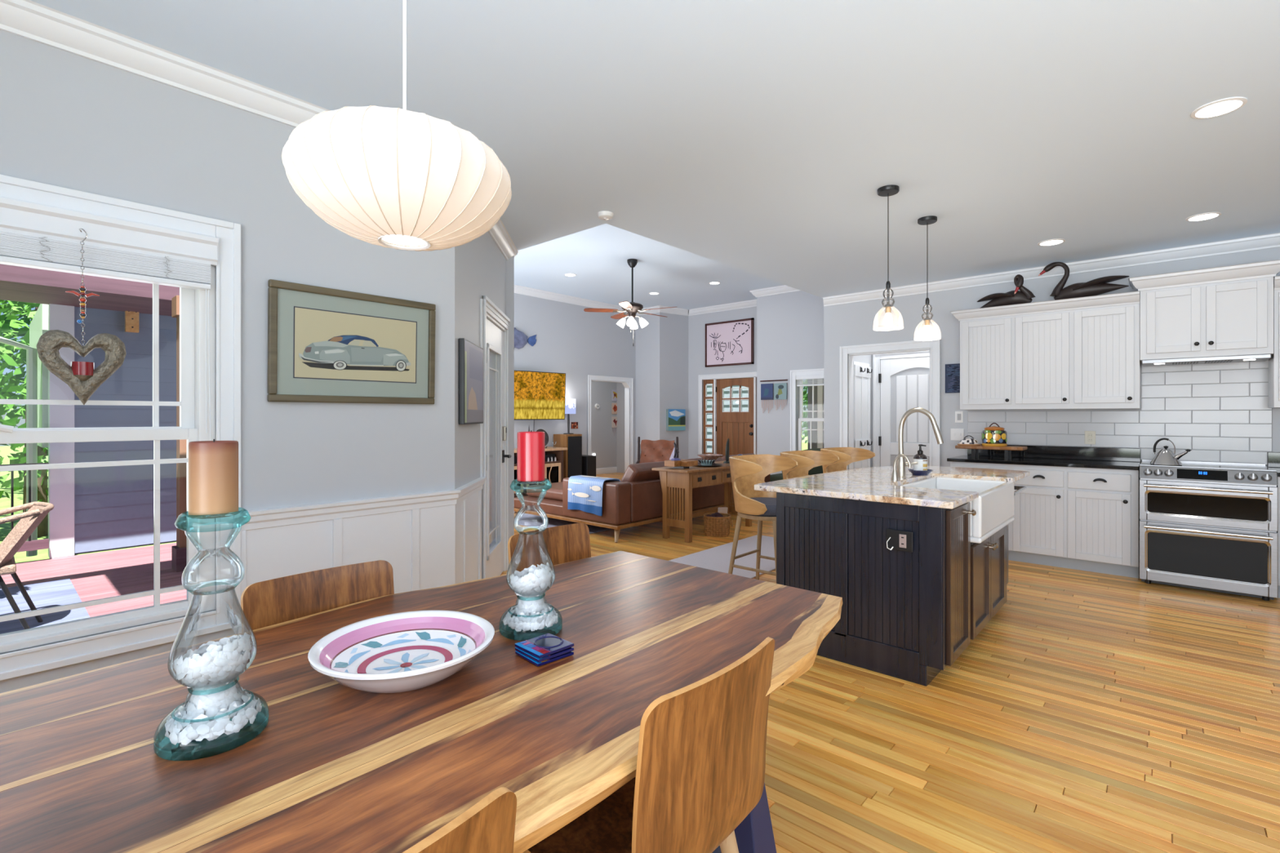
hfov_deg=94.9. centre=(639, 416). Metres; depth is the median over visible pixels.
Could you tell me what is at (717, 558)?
runner rug
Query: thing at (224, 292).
window
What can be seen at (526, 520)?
area rug
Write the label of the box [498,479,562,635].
candle holder
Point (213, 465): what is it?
pillar candle
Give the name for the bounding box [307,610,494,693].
serving dish
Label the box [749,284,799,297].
trim
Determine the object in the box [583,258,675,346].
ceiling fan
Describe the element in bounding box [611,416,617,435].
ceramic tile
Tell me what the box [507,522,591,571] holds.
dining chair
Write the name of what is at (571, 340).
wall
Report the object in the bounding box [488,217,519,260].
trim
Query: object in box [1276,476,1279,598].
base cabinet
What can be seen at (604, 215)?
smoke detector
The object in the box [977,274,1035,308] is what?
carving
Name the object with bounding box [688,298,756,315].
trim
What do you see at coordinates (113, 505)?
wall
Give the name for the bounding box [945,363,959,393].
print
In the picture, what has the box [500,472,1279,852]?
floor
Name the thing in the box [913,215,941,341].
glass pendant
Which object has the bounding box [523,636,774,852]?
dining chair
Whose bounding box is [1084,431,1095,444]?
wall plate
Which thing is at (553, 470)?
media console
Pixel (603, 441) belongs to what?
wall
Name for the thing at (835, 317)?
wall
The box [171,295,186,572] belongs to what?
porch post
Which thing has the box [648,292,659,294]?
recessed light
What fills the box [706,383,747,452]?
window
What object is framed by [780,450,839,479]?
counter stool
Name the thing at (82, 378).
heart ornament
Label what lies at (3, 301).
tree
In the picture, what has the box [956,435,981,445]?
butter dish
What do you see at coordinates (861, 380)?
panelling
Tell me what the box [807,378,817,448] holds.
porch column
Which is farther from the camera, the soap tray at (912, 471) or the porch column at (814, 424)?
the porch column at (814, 424)
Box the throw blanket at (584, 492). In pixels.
[567,475,620,515]
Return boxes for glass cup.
[71,361,94,375]
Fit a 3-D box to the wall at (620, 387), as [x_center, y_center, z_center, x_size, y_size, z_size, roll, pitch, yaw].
[-0.023,-0.130,13.373,1.330,2.900,0.100,0,0,42]
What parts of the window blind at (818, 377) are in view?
rail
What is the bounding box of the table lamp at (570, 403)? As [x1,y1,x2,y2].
[563,398,575,434]
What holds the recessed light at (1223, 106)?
in the ceiling at (761, 138)
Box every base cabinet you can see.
[950,461,1012,560]
[1010,464,1066,568]
[1066,466,1140,577]
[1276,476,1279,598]
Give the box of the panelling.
[853,360,871,468]
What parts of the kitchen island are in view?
corner post, door, beadboard panel, knob, door, panel, knob, panel, door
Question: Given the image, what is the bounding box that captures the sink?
[900,476,1013,543]
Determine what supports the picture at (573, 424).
attached to the wall at (571, 340)
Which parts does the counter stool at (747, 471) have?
leg, seat frame, leg, leg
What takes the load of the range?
on the floor at (1093, 712)
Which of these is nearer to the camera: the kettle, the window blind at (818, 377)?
the kettle
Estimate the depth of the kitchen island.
3.07 m
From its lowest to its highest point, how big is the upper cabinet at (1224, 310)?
0.688 m
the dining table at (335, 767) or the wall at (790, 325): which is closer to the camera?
the dining table at (335, 767)
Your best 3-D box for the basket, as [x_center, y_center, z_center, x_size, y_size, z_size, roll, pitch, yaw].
[0.867,1.199,6.556,0.318,0.242,0.308,0,0,-1]
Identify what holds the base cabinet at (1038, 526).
on the floor at (1093, 712)
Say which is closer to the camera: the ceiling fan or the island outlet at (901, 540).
the island outlet at (901, 540)
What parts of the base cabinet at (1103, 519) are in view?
drawer, door, beadboard panel, cup pull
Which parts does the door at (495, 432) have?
handle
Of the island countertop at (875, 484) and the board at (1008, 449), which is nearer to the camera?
the island countertop at (875, 484)
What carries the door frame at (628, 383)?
in the wall at (571, 340)
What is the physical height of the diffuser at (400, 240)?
0.001 m
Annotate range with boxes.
[1139,458,1278,600]
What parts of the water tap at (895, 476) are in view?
spout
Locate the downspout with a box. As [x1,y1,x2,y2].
[0,336,37,556]
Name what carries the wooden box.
on the console table at (694, 477)
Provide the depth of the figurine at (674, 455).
6.32 m
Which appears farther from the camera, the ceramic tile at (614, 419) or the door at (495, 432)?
the ceramic tile at (614, 419)
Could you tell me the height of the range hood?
0.036 m
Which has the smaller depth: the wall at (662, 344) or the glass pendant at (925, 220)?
the glass pendant at (925, 220)
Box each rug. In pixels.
[0,578,89,634]
[519,510,631,533]
[669,534,775,578]
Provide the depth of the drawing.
11.42 m
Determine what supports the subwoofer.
on the floor at (1093, 712)
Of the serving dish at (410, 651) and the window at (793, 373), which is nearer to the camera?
the serving dish at (410, 651)
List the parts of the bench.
seat, backrest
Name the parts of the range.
knob, knob, knob, kick plate, handle, handle, control panel, oven door, oven door, knob, knob, knob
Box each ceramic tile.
[611,390,617,400]
[611,403,617,413]
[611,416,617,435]
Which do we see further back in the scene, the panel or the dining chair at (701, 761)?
the panel
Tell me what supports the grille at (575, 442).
attached to the floor speaker
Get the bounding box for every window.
[0,173,240,680]
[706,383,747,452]
[790,368,823,451]
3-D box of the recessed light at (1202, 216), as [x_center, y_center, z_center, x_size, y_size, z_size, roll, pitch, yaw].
[4.033,-1.426,4.208,0.188,0.007,0.188,0,0,42]
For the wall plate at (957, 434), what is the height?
0.125 m
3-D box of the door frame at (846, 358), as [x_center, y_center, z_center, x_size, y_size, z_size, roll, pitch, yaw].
[2.833,0.245,6.682,1.100,2.150,0.144,0,0,42]
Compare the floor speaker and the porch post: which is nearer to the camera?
the porch post
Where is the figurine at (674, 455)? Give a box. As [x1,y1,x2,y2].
[669,442,680,460]
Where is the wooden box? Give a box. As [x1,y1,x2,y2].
[664,459,697,468]
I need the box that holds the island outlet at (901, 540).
[886,528,913,552]
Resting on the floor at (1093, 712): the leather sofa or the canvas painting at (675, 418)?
the leather sofa
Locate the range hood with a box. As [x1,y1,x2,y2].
[1142,354,1271,366]
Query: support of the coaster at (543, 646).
on the coaster at (571, 649)
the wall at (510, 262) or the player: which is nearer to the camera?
the wall at (510, 262)
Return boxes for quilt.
[760,383,773,399]
[773,382,786,399]
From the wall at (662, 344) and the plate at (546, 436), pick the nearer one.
the plate at (546, 436)
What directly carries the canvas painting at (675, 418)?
attached to the wall at (662, 344)
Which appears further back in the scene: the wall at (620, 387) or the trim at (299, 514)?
the wall at (620, 387)
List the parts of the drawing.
frame rail, frame rail, frame rail, frame rail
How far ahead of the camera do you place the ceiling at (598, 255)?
8.95 m
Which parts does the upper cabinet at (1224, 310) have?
panel, door, cornice, panel, door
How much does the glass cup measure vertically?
0.048 m
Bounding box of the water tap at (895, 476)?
[891,453,911,480]
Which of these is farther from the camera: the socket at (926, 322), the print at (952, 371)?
the print at (952, 371)
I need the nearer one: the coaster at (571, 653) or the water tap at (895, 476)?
the coaster at (571, 653)
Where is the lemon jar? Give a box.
[981,422,1007,446]
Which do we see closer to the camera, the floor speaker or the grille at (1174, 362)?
the grille at (1174, 362)
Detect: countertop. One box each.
[754,466,1030,509]
[946,444,1141,470]
[1266,452,1279,476]
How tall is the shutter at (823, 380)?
2.960 m
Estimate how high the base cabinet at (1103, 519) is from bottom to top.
0.884 m
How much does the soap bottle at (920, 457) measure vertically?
0.199 m
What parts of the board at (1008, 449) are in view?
leg, leg, leg, leg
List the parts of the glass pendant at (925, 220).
stem, lamp shade, cord, bulb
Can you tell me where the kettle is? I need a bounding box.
[1150,438,1191,465]
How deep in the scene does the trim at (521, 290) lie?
10.59 m
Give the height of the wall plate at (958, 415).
0.118 m
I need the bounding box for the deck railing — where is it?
[0,462,48,552]
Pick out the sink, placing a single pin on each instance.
(993, 507)
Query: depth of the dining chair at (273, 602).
1.74 m
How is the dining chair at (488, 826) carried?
on the floor at (1093, 712)
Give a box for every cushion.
[526,481,562,500]
[620,461,667,481]
[744,497,776,516]
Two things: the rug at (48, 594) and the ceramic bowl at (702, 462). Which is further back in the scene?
the ceramic bowl at (702, 462)
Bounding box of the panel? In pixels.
[871,354,929,466]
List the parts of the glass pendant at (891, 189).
stem, lamp shade, cord, bulb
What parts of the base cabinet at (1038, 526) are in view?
beadboard panel, drawer, door, cup pull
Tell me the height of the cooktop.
0.026 m
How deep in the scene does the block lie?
6.29 m
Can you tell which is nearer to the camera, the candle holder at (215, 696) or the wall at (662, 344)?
the candle holder at (215, 696)
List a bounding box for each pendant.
[281,0,511,251]
[872,184,903,330]
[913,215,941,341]
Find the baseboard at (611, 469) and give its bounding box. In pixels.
[595,466,617,474]
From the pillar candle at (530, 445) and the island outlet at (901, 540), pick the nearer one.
the pillar candle at (530, 445)
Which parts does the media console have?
pane, door, door, pane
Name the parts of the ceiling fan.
blade, blade, lamp shade, blade, lamp shade, motor, lamp shade, lamp shade, blade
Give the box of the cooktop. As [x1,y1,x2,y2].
[1139,458,1275,471]
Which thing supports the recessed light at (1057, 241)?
in the ceiling at (761, 138)
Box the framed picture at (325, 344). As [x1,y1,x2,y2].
[266,279,435,404]
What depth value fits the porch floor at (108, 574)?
5.22 m
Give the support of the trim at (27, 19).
attached to the wall at (68, 120)
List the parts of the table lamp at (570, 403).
lamp shade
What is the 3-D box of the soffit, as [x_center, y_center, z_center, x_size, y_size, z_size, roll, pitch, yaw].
[-5.372,-1.365,6.391,2.470,0.530,3.640,0,0,42]
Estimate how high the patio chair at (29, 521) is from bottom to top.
0.832 m
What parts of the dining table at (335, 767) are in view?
leg plate, leg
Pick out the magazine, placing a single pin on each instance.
(724, 510)
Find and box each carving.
[514,327,536,349]
[723,438,729,463]
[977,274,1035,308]
[1038,262,1128,299]
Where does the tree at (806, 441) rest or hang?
on the ground
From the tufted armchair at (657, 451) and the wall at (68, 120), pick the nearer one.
the wall at (68, 120)
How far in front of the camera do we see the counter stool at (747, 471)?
4.31 m
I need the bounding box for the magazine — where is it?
[717,506,728,528]
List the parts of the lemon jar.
lid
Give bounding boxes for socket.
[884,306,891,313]
[899,533,906,548]
[924,320,929,325]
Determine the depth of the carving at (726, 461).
6.99 m
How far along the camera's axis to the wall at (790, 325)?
9.88 m
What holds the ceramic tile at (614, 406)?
attached to the wall at (603, 441)
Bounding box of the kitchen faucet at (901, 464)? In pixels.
[897,407,943,479]
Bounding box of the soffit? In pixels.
[0,263,179,315]
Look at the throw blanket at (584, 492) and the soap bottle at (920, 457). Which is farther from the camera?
the throw blanket at (584, 492)
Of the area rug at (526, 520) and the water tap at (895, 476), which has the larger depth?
the area rug at (526, 520)
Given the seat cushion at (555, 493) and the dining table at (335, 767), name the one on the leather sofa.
the seat cushion at (555, 493)
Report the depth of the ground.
13.84 m
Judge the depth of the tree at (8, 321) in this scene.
9.67 m
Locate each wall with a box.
[0,29,454,693]
[74,306,176,555]
[454,231,506,583]
[488,254,514,571]
[514,293,635,463]
[591,381,616,468]
[616,382,624,473]
[635,312,688,462]
[688,306,756,458]
[756,290,823,475]
[823,303,871,466]
[848,247,1279,565]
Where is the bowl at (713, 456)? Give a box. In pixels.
[697,453,723,463]
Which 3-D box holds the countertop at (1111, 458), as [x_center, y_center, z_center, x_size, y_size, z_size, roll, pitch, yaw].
[3.687,0.360,5.420,1.409,0.150,0.625,0,0,42]
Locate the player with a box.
[544,453,555,461]
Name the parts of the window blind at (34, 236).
ladder cord, rail, ladder cord, pull cord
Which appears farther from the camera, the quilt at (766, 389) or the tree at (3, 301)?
the tree at (3, 301)
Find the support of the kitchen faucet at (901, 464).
on the island countertop at (875, 484)
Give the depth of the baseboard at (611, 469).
13.51 m
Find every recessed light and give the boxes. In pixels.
[564,273,576,276]
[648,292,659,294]
[708,281,719,284]
[1037,238,1065,245]
[1185,212,1222,221]
[1191,96,1247,119]
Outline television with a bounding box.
[514,370,565,419]
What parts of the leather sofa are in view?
seat, arm, leg, rail, arm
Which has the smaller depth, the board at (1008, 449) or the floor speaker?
the board at (1008, 449)
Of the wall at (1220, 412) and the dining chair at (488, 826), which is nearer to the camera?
the dining chair at (488, 826)
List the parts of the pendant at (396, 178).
lamp shade, cord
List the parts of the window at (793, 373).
sash, sash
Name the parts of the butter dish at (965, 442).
plate, lid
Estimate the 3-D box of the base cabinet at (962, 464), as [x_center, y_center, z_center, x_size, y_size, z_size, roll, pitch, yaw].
[3.359,0.878,5.702,0.500,0.884,0.638,0,0,42]
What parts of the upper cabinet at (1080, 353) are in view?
beadboard panel, door, door, beadboard panel, cornice, door, beadboard panel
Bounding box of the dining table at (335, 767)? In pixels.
[0,551,842,852]
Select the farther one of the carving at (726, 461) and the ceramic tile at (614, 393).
the ceramic tile at (614, 393)
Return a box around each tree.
[0,299,48,537]
[0,300,31,451]
[801,380,807,439]
[801,380,807,443]
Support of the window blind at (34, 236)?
attached to the window at (224, 292)
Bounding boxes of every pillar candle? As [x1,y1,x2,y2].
[188,439,238,519]
[516,430,544,484]
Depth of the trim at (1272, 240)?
5.40 m
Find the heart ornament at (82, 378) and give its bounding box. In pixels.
[36,227,126,404]
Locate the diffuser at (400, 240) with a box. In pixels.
[382,235,426,245]
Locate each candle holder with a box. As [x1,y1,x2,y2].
[153,507,268,759]
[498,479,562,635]
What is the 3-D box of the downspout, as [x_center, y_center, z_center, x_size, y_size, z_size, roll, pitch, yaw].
[-6.397,0.165,5.720,0.092,2.510,0.749,0,0,38]
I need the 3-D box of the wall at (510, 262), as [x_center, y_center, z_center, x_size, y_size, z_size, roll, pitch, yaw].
[-2.657,-0.430,6.404,4.100,3.500,0.120,0,0,42]
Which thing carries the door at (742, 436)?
in the wall at (696, 323)
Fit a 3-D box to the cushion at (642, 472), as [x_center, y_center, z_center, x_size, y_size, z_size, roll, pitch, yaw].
[0.095,0.740,6.813,0.346,0.419,0.800,0,0,42]
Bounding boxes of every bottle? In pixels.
[913,444,927,471]
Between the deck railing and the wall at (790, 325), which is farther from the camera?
the wall at (790, 325)
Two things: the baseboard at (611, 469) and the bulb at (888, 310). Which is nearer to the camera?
the bulb at (888, 310)
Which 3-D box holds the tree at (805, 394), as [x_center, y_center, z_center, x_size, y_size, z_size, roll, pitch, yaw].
[7.050,-1.278,19.828,4.870,6.710,4.860,0,0,42]
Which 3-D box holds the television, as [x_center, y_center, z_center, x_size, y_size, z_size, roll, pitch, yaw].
[-1.879,-0.112,9.960,1.330,1.284,0.261,0,0,-42]
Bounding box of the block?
[124,311,138,333]
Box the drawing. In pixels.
[705,317,754,367]
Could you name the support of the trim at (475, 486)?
attached to the wall at (480, 265)
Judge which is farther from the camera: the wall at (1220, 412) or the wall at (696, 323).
the wall at (696, 323)
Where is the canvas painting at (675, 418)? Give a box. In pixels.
[666,408,685,431]
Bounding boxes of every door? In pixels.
[481,295,511,578]
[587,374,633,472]
[698,371,756,457]
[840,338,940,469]
[872,351,929,466]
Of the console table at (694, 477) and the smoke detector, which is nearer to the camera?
the smoke detector
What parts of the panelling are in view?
rail, rail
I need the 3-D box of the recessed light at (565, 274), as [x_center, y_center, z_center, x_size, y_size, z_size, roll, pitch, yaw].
[-1.074,-2.176,9.056,0.188,0.007,0.188,0,0,42]
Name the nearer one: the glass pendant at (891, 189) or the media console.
the glass pendant at (891, 189)
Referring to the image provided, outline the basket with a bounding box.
[703,512,733,537]
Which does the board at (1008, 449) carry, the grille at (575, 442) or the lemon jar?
the lemon jar
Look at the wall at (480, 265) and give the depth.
3.73 m
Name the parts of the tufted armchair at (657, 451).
frame, frame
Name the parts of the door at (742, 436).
panel, panel, panel, panel, panel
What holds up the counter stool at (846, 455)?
on the floor at (1093, 712)
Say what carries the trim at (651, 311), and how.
attached to the wall at (662, 344)
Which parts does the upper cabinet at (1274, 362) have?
cornice, door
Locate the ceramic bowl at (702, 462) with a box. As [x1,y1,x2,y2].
[697,458,715,465]
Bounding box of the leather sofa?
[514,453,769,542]
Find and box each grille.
[568,435,582,477]
[1172,360,1233,364]
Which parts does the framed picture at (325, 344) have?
frame rail, frame rail, frame rail, frame rail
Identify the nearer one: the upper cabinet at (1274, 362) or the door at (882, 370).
the upper cabinet at (1274, 362)
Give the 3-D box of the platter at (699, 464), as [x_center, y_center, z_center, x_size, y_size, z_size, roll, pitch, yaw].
[0.753,0.550,6.600,0.344,0.018,0.344,0,0,42]
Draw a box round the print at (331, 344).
[293,306,417,383]
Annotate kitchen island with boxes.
[776,492,1006,686]
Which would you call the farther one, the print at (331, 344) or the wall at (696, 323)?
the wall at (696, 323)
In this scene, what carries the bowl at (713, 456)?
on the console table at (694, 477)
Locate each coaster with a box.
[515,633,573,658]
[515,647,573,662]
[515,650,573,666]
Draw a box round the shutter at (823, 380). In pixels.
[822,379,823,448]
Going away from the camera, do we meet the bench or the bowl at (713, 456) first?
the bowl at (713, 456)
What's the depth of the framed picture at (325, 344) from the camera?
2.87 m
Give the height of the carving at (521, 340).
0.373 m
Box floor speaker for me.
[553,433,582,478]
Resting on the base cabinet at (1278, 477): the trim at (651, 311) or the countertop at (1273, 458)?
the countertop at (1273, 458)
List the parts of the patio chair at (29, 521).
seat, leg, armrest, armrest, backrest, leg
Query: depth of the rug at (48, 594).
4.44 m
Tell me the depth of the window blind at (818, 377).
9.53 m
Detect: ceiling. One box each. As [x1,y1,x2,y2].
[30,0,1279,297]
[514,223,783,310]
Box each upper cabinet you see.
[950,290,1141,409]
[1128,259,1279,362]
[1268,275,1279,408]
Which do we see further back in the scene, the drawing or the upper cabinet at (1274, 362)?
the drawing
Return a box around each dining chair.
[240,560,394,630]
[402,786,516,852]
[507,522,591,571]
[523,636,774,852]
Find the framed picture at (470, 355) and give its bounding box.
[458,337,483,424]
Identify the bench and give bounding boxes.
[769,448,822,481]
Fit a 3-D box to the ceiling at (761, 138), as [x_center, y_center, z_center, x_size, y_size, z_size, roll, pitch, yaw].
[1.116,-1.855,2.611,6.860,0.850,10.020,0,0,42]
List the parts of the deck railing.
rail, rail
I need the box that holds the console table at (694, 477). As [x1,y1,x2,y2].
[652,460,751,542]
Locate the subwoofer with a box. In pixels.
[582,454,595,476]
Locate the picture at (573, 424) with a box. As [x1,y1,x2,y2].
[570,422,577,428]
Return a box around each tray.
[906,468,933,475]
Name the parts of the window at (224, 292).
sash, sash, frame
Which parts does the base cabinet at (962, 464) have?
drawer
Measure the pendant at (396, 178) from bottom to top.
1.062 m
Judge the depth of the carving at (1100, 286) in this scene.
5.21 m
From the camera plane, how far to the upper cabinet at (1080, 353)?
5.34 m
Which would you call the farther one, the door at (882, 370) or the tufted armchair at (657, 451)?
the tufted armchair at (657, 451)
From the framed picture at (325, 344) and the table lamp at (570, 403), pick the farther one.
the table lamp at (570, 403)
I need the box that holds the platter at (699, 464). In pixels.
[696,463,722,466]
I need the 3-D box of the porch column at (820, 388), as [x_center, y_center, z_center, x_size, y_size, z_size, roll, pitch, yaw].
[3.586,-0.100,11.633,0.110,2.960,0.120,0,0,42]
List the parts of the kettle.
handle, spout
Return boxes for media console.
[514,446,567,497]
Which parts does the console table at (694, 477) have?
leg, rail, rail, leg, drawer, drawer, leg, rail, leg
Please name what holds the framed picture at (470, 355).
attached to the wall at (480, 265)
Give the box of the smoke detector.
[597,210,613,220]
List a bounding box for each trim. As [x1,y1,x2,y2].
[0,0,328,127]
[239,489,461,530]
[454,476,486,503]
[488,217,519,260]
[514,284,627,312]
[635,305,660,315]
[658,305,688,315]
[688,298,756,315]
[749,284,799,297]
[822,232,1279,306]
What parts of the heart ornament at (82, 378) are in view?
chain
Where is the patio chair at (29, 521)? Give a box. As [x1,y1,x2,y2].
[0,501,53,629]
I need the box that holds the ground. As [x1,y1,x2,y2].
[0,435,807,563]
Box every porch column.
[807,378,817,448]
[817,380,822,448]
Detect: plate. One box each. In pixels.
[536,429,548,448]
[951,428,964,440]
[955,411,963,422]
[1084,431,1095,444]
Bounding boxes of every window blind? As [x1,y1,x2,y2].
[0,197,218,440]
[795,374,823,386]
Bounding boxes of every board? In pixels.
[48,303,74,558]
[955,444,1027,459]
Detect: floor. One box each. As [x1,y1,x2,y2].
[0,542,186,617]
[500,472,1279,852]
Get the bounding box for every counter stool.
[728,453,797,579]
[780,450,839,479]
[820,447,875,473]
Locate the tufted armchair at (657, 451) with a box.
[635,436,678,463]
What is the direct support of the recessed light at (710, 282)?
in the ceiling at (598, 255)
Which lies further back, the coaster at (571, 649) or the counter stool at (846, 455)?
the counter stool at (846, 455)
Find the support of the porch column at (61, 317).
attached to the wall at (113, 505)
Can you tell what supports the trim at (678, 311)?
attached to the wall at (662, 344)

